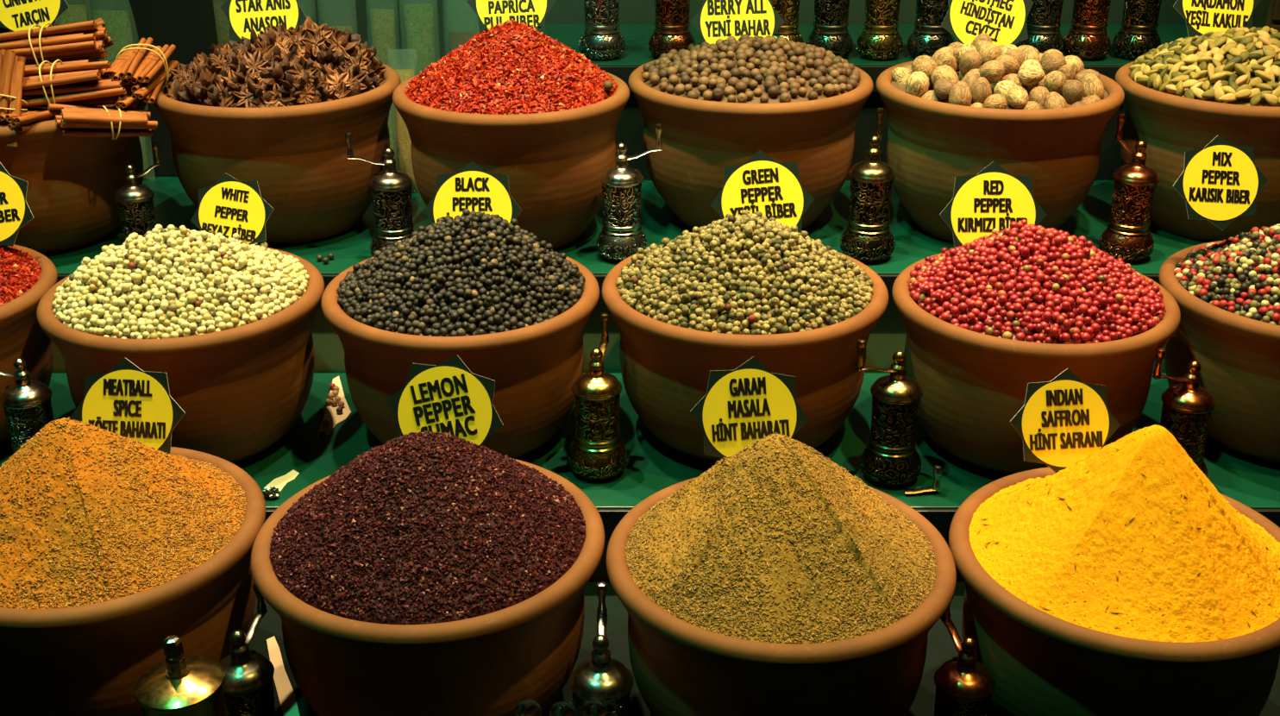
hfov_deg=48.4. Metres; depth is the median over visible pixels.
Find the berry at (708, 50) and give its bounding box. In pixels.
[704,48,713,53]
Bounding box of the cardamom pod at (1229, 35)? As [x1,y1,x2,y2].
[1222,32,1233,38]
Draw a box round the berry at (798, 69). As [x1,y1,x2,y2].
[793,64,803,75]
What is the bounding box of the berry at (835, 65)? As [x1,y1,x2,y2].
[831,63,839,69]
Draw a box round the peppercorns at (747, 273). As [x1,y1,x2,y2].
[615,210,873,334]
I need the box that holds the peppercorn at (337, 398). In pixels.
[334,395,340,402]
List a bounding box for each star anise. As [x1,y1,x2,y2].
[163,77,184,100]
[163,81,168,93]
[169,62,189,84]
[172,79,194,104]
[177,79,202,103]
[181,61,194,67]
[185,69,193,84]
[189,51,210,71]
[190,67,200,87]
[191,69,224,86]
[192,87,200,104]
[194,84,220,100]
[196,53,200,65]
[196,64,217,75]
[196,95,207,105]
[199,69,223,87]
[203,85,219,106]
[206,77,234,103]
[207,53,227,76]
[209,41,228,54]
[213,43,232,54]
[213,46,230,60]
[213,88,238,107]
[219,68,246,84]
[222,50,238,77]
[224,43,247,65]
[226,78,248,92]
[228,40,239,49]
[230,56,247,82]
[230,60,238,72]
[232,82,260,107]
[233,40,255,53]
[237,45,245,62]
[240,48,269,83]
[241,28,263,44]
[241,75,259,87]
[246,76,272,100]
[248,66,278,84]
[250,94,282,107]
[252,39,275,59]
[257,29,279,46]
[258,56,298,78]
[259,25,271,34]
[262,50,271,67]
[262,62,284,91]
[263,82,296,106]
[265,24,291,33]
[269,45,281,68]
[270,31,285,51]
[276,35,297,57]
[276,72,295,96]
[278,24,293,37]
[278,72,286,87]
[279,45,296,62]
[284,25,306,50]
[284,60,317,87]
[284,92,302,106]
[289,69,309,94]
[290,50,321,69]
[294,78,319,104]
[298,41,312,59]
[300,27,326,57]
[301,16,314,37]
[305,22,332,52]
[306,95,321,104]
[307,57,325,79]
[311,44,329,64]
[313,62,338,75]
[313,69,330,94]
[315,49,345,64]
[315,82,335,101]
[321,25,335,35]
[323,30,350,60]
[323,62,346,82]
[324,72,351,99]
[331,43,357,64]
[332,81,352,100]
[334,26,360,42]
[334,54,350,70]
[335,67,367,94]
[338,65,356,80]
[340,28,351,35]
[340,34,358,56]
[344,81,360,98]
[348,55,371,76]
[348,63,373,88]
[351,43,371,64]
[356,43,377,63]
[357,41,382,66]
[362,78,375,93]
[366,60,380,87]
[370,56,379,72]
[373,56,386,73]
[377,78,385,85]
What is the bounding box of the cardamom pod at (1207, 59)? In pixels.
[1197,56,1212,64]
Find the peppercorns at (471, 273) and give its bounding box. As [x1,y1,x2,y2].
[336,208,585,336]
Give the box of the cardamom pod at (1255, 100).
[1249,92,1261,106]
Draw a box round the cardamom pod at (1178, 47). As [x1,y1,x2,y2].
[1167,45,1182,50]
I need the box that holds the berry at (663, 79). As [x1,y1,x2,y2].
[659,77,668,83]
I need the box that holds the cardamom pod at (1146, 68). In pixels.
[1141,65,1150,75]
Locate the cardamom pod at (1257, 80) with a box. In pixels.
[1248,76,1262,87]
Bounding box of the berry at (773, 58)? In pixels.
[768,55,777,62]
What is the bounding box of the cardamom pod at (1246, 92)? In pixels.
[1234,88,1251,98]
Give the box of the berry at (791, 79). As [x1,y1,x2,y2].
[786,77,796,84]
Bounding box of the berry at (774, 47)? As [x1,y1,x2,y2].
[770,43,779,51]
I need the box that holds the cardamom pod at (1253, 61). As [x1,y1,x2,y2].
[1248,59,1258,64]
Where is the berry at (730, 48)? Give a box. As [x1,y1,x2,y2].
[726,45,734,52]
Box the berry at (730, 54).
[726,50,734,59]
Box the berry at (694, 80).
[690,75,698,85]
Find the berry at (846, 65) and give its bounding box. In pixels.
[842,62,850,68]
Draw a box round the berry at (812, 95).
[808,90,818,100]
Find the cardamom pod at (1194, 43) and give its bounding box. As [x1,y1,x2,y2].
[1190,41,1199,48]
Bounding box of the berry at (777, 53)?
[772,50,784,59]
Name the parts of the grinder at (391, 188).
crank knob, crank arm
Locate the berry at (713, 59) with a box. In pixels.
[709,57,718,63]
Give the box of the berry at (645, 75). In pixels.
[642,71,649,80]
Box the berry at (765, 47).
[761,43,770,52]
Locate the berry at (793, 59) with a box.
[789,56,797,64]
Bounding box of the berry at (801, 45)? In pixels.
[798,43,805,49]
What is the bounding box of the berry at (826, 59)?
[822,57,832,66]
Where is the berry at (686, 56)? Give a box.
[680,54,690,62]
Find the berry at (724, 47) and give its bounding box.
[720,44,727,53]
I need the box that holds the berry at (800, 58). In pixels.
[796,56,806,63]
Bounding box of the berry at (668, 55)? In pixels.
[665,52,673,62]
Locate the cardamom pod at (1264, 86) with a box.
[1255,82,1272,91]
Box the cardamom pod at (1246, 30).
[1242,27,1249,34]
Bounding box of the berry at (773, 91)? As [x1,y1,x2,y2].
[767,85,778,97]
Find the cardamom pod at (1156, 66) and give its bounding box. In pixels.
[1150,63,1163,73]
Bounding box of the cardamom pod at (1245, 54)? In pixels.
[1239,50,1250,62]
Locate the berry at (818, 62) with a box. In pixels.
[813,58,824,69]
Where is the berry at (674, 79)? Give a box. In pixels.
[668,75,678,85]
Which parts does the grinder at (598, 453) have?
crank arm, crank knob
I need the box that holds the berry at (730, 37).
[727,35,735,40]
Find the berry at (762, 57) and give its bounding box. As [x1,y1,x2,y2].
[759,54,769,62]
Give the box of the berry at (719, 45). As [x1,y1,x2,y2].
[716,43,724,50]
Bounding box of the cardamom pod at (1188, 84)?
[1182,79,1198,88]
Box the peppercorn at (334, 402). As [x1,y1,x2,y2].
[331,399,337,406]
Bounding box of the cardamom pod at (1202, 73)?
[1196,69,1207,80]
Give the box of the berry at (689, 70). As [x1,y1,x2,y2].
[683,67,694,76]
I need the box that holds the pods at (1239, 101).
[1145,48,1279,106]
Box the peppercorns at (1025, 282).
[907,219,1166,344]
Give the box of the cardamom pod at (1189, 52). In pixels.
[1184,49,1194,56]
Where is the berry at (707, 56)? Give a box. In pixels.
[702,52,714,63]
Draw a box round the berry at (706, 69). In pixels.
[702,67,711,75]
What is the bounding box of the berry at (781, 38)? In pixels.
[776,37,787,42]
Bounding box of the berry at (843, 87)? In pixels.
[839,82,847,92]
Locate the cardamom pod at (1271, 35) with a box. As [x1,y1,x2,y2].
[1269,34,1279,40]
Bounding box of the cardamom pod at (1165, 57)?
[1162,54,1173,63]
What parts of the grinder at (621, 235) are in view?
crank arm, crank knob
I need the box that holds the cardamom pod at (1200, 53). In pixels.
[1195,50,1204,62]
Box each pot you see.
[0,76,146,253]
[0,244,57,443]
[0,446,265,715]
[36,247,324,463]
[151,63,401,244]
[250,458,604,715]
[320,253,599,458]
[392,71,629,249]
[602,245,888,462]
[606,476,956,715]
[627,60,873,230]
[875,60,1124,242]
[891,252,1180,474]
[948,466,1279,715]
[1114,61,1279,242]
[1158,240,1279,463]
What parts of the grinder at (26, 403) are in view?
crank arm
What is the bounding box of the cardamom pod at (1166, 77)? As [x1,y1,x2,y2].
[1162,73,1172,84]
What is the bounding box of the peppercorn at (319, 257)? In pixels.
[316,254,322,260]
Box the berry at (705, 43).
[699,41,709,48]
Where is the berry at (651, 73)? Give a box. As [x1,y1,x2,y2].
[648,70,658,81]
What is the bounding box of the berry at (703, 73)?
[699,70,708,77]
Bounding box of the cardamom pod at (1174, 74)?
[1171,71,1181,78]
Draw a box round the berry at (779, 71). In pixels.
[774,67,786,77]
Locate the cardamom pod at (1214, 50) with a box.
[1210,47,1219,56]
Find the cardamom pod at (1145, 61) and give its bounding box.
[1139,59,1151,64]
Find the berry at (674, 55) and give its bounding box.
[671,53,680,62]
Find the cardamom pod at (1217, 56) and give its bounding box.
[1212,52,1223,62]
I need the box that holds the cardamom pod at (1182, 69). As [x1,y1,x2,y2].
[1179,65,1187,73]
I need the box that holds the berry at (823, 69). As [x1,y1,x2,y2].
[815,65,827,75]
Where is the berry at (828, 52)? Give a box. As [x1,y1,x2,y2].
[825,50,833,56]
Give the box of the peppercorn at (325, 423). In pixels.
[322,420,329,426]
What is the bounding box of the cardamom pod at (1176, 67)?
[1168,62,1180,79]
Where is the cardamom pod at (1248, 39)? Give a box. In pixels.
[1240,36,1253,43]
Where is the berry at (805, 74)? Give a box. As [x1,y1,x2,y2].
[800,70,810,80]
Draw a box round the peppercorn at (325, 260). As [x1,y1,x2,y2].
[322,257,328,263]
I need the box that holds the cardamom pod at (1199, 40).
[1194,37,1202,43]
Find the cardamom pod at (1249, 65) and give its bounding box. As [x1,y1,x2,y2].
[1245,63,1255,73]
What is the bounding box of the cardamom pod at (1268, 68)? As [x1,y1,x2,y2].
[1264,65,1271,73]
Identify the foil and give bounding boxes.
[262,486,279,499]
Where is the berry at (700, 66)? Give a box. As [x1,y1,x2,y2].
[696,62,708,73]
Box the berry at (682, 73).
[679,71,688,78]
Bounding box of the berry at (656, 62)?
[653,59,659,65]
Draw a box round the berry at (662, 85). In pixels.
[658,81,668,91]
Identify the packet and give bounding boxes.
[56,4,87,25]
[92,10,149,178]
[213,2,237,46]
[328,25,353,34]
[370,8,397,170]
[394,69,418,191]
[403,3,435,75]
[448,31,477,52]
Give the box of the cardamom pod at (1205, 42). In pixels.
[1200,40,1208,50]
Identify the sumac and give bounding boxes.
[269,430,586,624]
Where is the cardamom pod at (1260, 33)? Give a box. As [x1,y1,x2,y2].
[1256,30,1270,38]
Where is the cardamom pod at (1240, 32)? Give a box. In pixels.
[1232,29,1244,37]
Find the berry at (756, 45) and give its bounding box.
[752,41,760,50]
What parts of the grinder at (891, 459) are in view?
crank knob, crank arm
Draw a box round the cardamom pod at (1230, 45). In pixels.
[1223,41,1236,53]
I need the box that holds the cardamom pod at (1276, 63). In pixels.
[1272,61,1279,67]
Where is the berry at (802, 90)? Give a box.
[798,87,807,95]
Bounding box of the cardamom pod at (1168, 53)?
[1160,51,1174,56]
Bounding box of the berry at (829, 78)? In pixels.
[826,75,833,83]
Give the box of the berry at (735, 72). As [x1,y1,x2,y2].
[729,67,740,78]
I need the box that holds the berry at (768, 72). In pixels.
[763,68,774,78]
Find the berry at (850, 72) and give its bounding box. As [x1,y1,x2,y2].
[845,68,853,77]
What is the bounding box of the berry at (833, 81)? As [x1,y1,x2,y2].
[829,78,838,84]
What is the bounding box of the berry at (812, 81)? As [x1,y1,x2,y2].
[809,78,817,87]
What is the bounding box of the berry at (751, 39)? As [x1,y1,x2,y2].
[747,37,754,43]
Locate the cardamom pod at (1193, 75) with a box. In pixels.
[1189,71,1199,80]
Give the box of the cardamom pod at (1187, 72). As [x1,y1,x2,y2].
[1180,69,1196,75]
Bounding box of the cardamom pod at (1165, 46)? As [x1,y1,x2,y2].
[1160,42,1168,50]
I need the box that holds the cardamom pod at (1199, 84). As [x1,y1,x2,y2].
[1190,81,1203,90]
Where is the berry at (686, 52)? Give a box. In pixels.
[680,50,690,57]
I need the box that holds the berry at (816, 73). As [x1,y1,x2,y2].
[810,69,822,79]
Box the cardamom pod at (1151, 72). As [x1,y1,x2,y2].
[1146,69,1157,75]
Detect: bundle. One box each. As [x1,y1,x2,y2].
[0,19,107,67]
[0,49,28,147]
[0,106,61,131]
[21,59,126,110]
[47,103,157,139]
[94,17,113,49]
[103,37,175,110]
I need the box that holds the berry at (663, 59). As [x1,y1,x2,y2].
[658,56,669,63]
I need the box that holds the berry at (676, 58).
[673,56,680,61]
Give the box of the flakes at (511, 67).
[404,18,618,114]
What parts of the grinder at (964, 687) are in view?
crank knob, crank arm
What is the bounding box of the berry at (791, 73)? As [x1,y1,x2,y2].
[786,69,796,78]
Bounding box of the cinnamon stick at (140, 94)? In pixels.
[131,60,178,99]
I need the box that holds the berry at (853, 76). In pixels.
[848,74,859,81]
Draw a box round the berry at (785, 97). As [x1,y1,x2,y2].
[779,92,790,102]
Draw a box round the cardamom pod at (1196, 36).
[1191,35,1198,41]
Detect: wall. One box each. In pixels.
[0,0,1185,69]
[127,0,218,175]
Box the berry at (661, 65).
[658,62,668,70]
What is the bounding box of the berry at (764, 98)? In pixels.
[759,94,768,103]
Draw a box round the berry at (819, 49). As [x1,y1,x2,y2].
[814,47,822,52]
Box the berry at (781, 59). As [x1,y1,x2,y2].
[777,56,786,63]
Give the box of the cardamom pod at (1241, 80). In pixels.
[1235,75,1248,86]
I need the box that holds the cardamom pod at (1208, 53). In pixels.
[1202,50,1211,56]
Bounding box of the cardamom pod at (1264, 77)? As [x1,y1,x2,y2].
[1254,69,1272,81]
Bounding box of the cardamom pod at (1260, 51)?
[1249,49,1265,56]
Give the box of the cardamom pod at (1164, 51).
[1153,50,1168,57]
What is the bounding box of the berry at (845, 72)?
[841,68,847,75]
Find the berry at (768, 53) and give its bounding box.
[764,50,772,56]
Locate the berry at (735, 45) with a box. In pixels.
[727,42,739,52]
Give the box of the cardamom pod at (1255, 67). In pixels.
[1250,64,1266,74]
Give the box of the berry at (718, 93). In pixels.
[712,87,723,99]
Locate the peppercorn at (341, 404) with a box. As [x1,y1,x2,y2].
[338,401,345,407]
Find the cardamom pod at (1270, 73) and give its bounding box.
[1266,69,1274,83]
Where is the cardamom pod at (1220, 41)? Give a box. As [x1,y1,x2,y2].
[1214,36,1227,47]
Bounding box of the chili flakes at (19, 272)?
[0,244,42,306]
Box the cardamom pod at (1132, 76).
[1129,65,1140,81]
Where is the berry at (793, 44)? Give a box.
[790,42,798,50]
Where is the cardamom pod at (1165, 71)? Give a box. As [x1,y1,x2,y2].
[1159,65,1168,81]
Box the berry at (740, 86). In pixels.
[734,81,746,93]
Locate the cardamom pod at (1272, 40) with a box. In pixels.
[1268,37,1279,44]
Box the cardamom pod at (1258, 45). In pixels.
[1254,41,1262,50]
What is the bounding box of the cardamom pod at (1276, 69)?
[1270,64,1279,77]
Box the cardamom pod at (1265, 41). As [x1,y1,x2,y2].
[1257,36,1271,45]
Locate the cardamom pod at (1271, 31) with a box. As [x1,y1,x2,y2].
[1268,29,1278,34]
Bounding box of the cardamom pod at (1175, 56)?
[1172,54,1179,59]
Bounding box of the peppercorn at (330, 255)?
[327,252,333,258]
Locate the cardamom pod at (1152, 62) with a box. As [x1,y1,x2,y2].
[1145,58,1160,69]
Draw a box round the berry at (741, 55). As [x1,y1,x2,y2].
[735,52,746,62]
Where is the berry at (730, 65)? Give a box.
[724,60,735,71]
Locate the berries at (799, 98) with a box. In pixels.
[642,46,859,103]
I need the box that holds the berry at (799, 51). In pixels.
[793,46,803,57]
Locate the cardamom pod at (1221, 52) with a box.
[1217,47,1225,55]
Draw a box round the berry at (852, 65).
[848,62,854,70]
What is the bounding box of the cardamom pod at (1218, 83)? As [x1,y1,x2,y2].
[1212,80,1222,88]
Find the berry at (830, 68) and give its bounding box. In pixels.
[827,66,835,75]
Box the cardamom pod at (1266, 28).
[1261,25,1270,32]
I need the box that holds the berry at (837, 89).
[833,83,840,94]
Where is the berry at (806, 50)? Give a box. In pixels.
[803,47,811,55]
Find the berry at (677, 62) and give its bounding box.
[671,60,682,66]
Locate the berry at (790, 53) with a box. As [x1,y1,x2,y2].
[786,50,795,58]
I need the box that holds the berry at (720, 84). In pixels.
[715,81,727,90]
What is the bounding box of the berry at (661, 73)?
[658,69,668,79]
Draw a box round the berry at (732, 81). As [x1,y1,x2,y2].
[727,76,739,88]
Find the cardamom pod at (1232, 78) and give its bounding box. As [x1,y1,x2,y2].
[1228,73,1236,86]
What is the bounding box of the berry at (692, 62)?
[689,59,698,67]
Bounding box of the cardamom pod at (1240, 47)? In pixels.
[1236,43,1246,51]
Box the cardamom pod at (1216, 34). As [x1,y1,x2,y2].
[1208,31,1223,38]
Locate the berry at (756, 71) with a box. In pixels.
[750,68,760,78]
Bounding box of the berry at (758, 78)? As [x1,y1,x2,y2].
[754,74,763,82]
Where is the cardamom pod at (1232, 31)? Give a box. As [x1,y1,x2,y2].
[1224,27,1236,35]
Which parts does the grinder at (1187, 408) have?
crank knob, crank arm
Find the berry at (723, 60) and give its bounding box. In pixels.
[718,58,728,63]
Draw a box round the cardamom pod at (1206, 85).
[1201,80,1210,90]
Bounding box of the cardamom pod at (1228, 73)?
[1219,70,1238,80]
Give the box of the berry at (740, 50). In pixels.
[735,48,744,56]
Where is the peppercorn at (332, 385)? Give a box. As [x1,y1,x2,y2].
[329,382,335,389]
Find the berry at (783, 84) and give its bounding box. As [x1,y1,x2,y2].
[778,81,789,90]
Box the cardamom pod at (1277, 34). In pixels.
[1273,31,1279,39]
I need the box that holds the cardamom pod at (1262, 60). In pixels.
[1256,55,1275,65]
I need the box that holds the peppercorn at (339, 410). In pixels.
[336,407,343,414]
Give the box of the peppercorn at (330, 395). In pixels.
[327,392,333,399]
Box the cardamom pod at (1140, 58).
[1135,55,1144,61]
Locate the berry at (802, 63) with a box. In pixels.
[797,60,806,69]
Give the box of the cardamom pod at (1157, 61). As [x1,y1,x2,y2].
[1154,56,1162,63]
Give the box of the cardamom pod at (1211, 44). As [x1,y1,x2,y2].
[1207,40,1216,50]
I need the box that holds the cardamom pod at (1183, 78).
[1169,75,1190,82]
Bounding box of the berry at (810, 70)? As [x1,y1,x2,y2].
[807,68,815,73]
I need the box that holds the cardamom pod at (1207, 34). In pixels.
[1203,32,1213,37]
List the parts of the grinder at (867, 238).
crank arm, crank knob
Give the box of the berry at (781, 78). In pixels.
[777,74,786,83]
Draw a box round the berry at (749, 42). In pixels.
[741,38,752,47]
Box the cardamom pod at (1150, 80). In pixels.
[1147,73,1158,87]
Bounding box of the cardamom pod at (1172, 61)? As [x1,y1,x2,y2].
[1166,58,1181,64]
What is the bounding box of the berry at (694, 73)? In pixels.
[690,71,698,78]
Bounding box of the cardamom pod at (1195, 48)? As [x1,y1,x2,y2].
[1187,45,1198,52]
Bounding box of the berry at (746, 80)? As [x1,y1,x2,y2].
[740,77,751,87]
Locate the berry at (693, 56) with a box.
[690,52,699,62]
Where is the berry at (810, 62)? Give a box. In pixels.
[805,58,814,67]
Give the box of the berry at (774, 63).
[771,61,778,66]
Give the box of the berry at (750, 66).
[746,62,754,71]
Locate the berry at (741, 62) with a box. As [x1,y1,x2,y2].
[736,58,746,68]
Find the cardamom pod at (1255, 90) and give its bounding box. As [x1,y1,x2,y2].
[1244,87,1261,98]
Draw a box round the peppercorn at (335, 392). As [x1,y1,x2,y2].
[332,389,338,396]
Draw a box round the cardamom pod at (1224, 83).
[1220,80,1228,86]
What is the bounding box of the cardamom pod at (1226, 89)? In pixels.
[1220,85,1235,94]
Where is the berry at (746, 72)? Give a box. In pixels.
[740,69,751,78]
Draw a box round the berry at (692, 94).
[686,90,698,99]
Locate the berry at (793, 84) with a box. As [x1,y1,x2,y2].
[789,81,800,90]
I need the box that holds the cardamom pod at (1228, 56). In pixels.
[1226,54,1233,62]
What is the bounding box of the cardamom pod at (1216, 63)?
[1211,58,1221,68]
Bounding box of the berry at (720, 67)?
[716,63,726,73]
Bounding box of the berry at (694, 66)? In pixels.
[691,63,697,71]
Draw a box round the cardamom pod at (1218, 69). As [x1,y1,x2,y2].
[1215,65,1224,73]
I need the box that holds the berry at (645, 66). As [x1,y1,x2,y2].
[642,62,651,71]
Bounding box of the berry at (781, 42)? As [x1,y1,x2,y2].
[776,39,784,48]
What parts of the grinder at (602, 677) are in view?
crank knob, crank arm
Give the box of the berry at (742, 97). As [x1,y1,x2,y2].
[736,93,746,103]
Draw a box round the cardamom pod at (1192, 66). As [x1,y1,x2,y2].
[1186,64,1200,72]
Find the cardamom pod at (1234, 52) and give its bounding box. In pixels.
[1228,47,1241,56]
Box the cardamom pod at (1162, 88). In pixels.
[1158,80,1171,92]
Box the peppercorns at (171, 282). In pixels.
[51,224,309,338]
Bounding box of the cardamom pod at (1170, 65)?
[1159,63,1173,71]
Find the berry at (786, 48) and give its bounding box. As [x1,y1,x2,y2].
[782,44,790,53]
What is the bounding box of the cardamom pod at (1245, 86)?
[1235,84,1252,93]
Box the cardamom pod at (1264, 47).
[1261,45,1275,50]
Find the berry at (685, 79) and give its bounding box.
[680,75,690,85]
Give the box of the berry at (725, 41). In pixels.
[721,39,728,45]
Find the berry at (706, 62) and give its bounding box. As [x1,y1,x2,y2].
[701,60,709,66]
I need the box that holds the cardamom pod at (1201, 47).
[1198,43,1207,52]
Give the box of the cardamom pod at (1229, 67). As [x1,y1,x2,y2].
[1222,62,1235,72]
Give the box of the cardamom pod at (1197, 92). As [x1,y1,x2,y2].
[1190,87,1206,100]
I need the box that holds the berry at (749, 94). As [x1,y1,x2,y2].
[745,90,753,100]
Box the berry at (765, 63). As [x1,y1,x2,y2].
[759,59,771,69]
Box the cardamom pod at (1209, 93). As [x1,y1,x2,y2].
[1201,88,1214,98]
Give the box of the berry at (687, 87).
[683,83,692,93]
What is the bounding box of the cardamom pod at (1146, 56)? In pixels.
[1143,54,1154,60]
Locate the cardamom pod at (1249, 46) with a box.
[1245,42,1254,50]
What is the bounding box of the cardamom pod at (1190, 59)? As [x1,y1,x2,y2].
[1182,54,1198,63]
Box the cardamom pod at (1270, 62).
[1261,58,1273,67]
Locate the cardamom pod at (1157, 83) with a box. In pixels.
[1152,74,1161,88]
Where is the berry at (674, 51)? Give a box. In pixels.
[669,49,677,54]
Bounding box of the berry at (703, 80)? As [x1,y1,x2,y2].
[698,75,709,87]
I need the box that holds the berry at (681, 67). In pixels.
[677,63,688,74]
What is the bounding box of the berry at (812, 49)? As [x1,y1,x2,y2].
[808,47,815,53]
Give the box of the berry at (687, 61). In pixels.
[682,58,690,67]
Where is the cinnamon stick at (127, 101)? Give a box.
[115,93,138,107]
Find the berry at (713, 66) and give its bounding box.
[709,62,718,72]
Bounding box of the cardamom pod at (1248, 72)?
[1243,68,1250,84]
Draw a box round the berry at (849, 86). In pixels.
[846,83,852,91]
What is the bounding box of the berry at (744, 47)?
[738,43,748,50]
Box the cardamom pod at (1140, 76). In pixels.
[1135,75,1148,80]
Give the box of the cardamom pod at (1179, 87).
[1174,79,1184,95]
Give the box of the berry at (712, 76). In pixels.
[708,74,718,79]
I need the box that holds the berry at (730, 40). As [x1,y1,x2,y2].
[727,38,737,45]
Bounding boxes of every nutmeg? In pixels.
[891,67,911,81]
[896,73,909,86]
[901,64,911,70]
[904,71,929,97]
[910,55,932,72]
[913,57,937,87]
[921,89,942,101]
[930,64,959,85]
[931,46,954,60]
[934,51,956,71]
[934,78,953,100]
[947,42,962,64]
[948,81,972,106]
[953,43,977,64]
[958,70,963,81]
[959,50,982,76]
[961,69,980,88]
[970,32,992,48]
[970,76,991,104]
[971,102,982,107]
[976,40,989,50]
[977,42,999,66]
[978,60,1004,81]
[982,94,1006,109]
[993,80,1017,98]
[995,54,1019,75]
[999,43,1019,55]
[1001,73,1024,88]
[1003,49,1023,75]
[1005,86,1028,108]
[1017,44,1038,53]
[1017,64,1044,85]
[1019,59,1042,69]
[1020,100,1041,109]
[1022,47,1041,64]
[1024,81,1041,93]
[1029,86,1049,106]
[1040,74,1047,87]
[1041,49,1062,62]
[1041,51,1066,75]
[1043,91,1068,109]
[1044,70,1066,94]
[1057,63,1075,80]
[1060,79,1082,96]
[1061,81,1083,104]
[1064,55,1082,75]
[1070,100,1086,106]
[1074,69,1099,81]
[1081,73,1104,99]
[1081,94,1101,104]
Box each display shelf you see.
[0,370,1279,580]
[42,136,1209,370]
[248,580,1279,715]
[543,24,1188,179]
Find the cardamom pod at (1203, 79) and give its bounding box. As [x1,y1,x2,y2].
[1197,77,1209,82]
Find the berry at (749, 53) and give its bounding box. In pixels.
[743,49,753,60]
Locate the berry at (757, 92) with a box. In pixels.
[753,87,762,96]
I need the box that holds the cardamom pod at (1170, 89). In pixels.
[1165,84,1176,94]
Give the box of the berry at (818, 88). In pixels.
[813,83,823,94]
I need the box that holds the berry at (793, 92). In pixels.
[790,87,798,96]
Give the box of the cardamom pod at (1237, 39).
[1231,35,1246,43]
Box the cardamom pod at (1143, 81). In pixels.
[1135,77,1148,86]
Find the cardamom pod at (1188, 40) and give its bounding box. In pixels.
[1182,37,1193,43]
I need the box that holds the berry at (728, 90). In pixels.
[723,86,735,96]
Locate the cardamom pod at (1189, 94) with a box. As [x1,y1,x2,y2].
[1184,88,1194,99]
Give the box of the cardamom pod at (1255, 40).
[1252,36,1257,43]
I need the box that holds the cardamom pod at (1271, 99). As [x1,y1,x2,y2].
[1263,94,1278,106]
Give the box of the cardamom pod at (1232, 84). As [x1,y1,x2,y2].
[1229,81,1240,91]
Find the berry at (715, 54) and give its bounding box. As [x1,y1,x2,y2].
[712,52,718,58]
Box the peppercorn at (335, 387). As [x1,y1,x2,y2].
[332,385,338,390]
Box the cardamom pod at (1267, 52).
[1262,48,1278,62]
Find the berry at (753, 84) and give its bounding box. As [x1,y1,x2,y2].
[749,80,758,88]
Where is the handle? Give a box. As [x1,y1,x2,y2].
[903,464,942,494]
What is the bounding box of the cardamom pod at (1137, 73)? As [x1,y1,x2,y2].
[1134,70,1143,82]
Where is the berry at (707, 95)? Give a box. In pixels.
[702,90,712,100]
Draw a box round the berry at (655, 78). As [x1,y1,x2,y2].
[650,74,659,84]
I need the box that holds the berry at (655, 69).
[649,67,658,72]
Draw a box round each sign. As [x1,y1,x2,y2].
[0,0,69,31]
[0,162,33,246]
[70,357,185,453]
[190,172,273,244]
[220,0,306,42]
[386,355,503,445]
[423,160,522,223]
[466,0,556,33]
[690,0,784,43]
[690,356,809,458]
[710,150,814,233]
[939,161,1046,248]
[941,0,1034,45]
[1010,368,1120,472]
[1173,0,1260,37]
[1173,135,1267,230]
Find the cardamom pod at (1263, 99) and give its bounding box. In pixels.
[1259,90,1273,101]
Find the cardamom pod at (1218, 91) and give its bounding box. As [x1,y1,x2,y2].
[1213,85,1224,102]
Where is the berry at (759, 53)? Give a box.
[754,50,764,58]
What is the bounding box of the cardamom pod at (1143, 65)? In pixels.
[1140,62,1146,75]
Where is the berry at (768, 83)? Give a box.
[763,79,775,90]
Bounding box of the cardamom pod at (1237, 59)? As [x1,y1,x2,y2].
[1224,56,1242,65]
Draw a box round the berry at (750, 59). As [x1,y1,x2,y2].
[747,57,754,62]
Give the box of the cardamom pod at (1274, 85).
[1267,81,1279,90]
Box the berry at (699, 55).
[696,50,706,62]
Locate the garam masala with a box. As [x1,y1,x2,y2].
[625,432,936,644]
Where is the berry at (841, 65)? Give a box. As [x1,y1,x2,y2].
[836,62,843,68]
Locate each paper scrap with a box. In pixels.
[263,470,299,491]
[266,636,299,715]
[317,376,351,436]
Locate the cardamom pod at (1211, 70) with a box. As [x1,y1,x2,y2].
[1207,62,1215,78]
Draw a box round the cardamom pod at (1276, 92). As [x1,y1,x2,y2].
[1265,88,1279,100]
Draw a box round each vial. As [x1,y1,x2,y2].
[514,698,540,715]
[548,700,575,715]
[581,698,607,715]
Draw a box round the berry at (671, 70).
[665,66,677,76]
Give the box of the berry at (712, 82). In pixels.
[709,78,717,87]
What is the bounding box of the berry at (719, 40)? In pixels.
[715,38,723,45]
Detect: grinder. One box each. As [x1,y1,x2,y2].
[0,357,54,456]
[113,142,161,244]
[133,634,227,715]
[219,582,276,715]
[345,131,414,257]
[568,313,627,481]
[569,581,633,715]
[578,0,625,60]
[596,123,663,263]
[648,0,695,58]
[771,0,803,43]
[806,0,853,58]
[840,107,896,263]
[855,0,903,60]
[855,338,922,488]
[906,0,953,58]
[933,594,996,715]
[1016,0,1064,53]
[1063,0,1110,60]
[1098,112,1160,263]
[1111,0,1161,60]
[1151,348,1216,477]
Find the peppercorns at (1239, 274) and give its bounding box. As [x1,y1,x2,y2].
[1173,223,1279,325]
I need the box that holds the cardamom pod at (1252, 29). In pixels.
[1248,26,1256,32]
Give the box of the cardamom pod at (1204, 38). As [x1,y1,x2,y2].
[1201,36,1209,42]
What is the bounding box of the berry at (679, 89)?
[674,83,684,94]
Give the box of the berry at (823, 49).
[820,47,826,56]
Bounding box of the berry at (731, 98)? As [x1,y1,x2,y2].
[727,94,735,102]

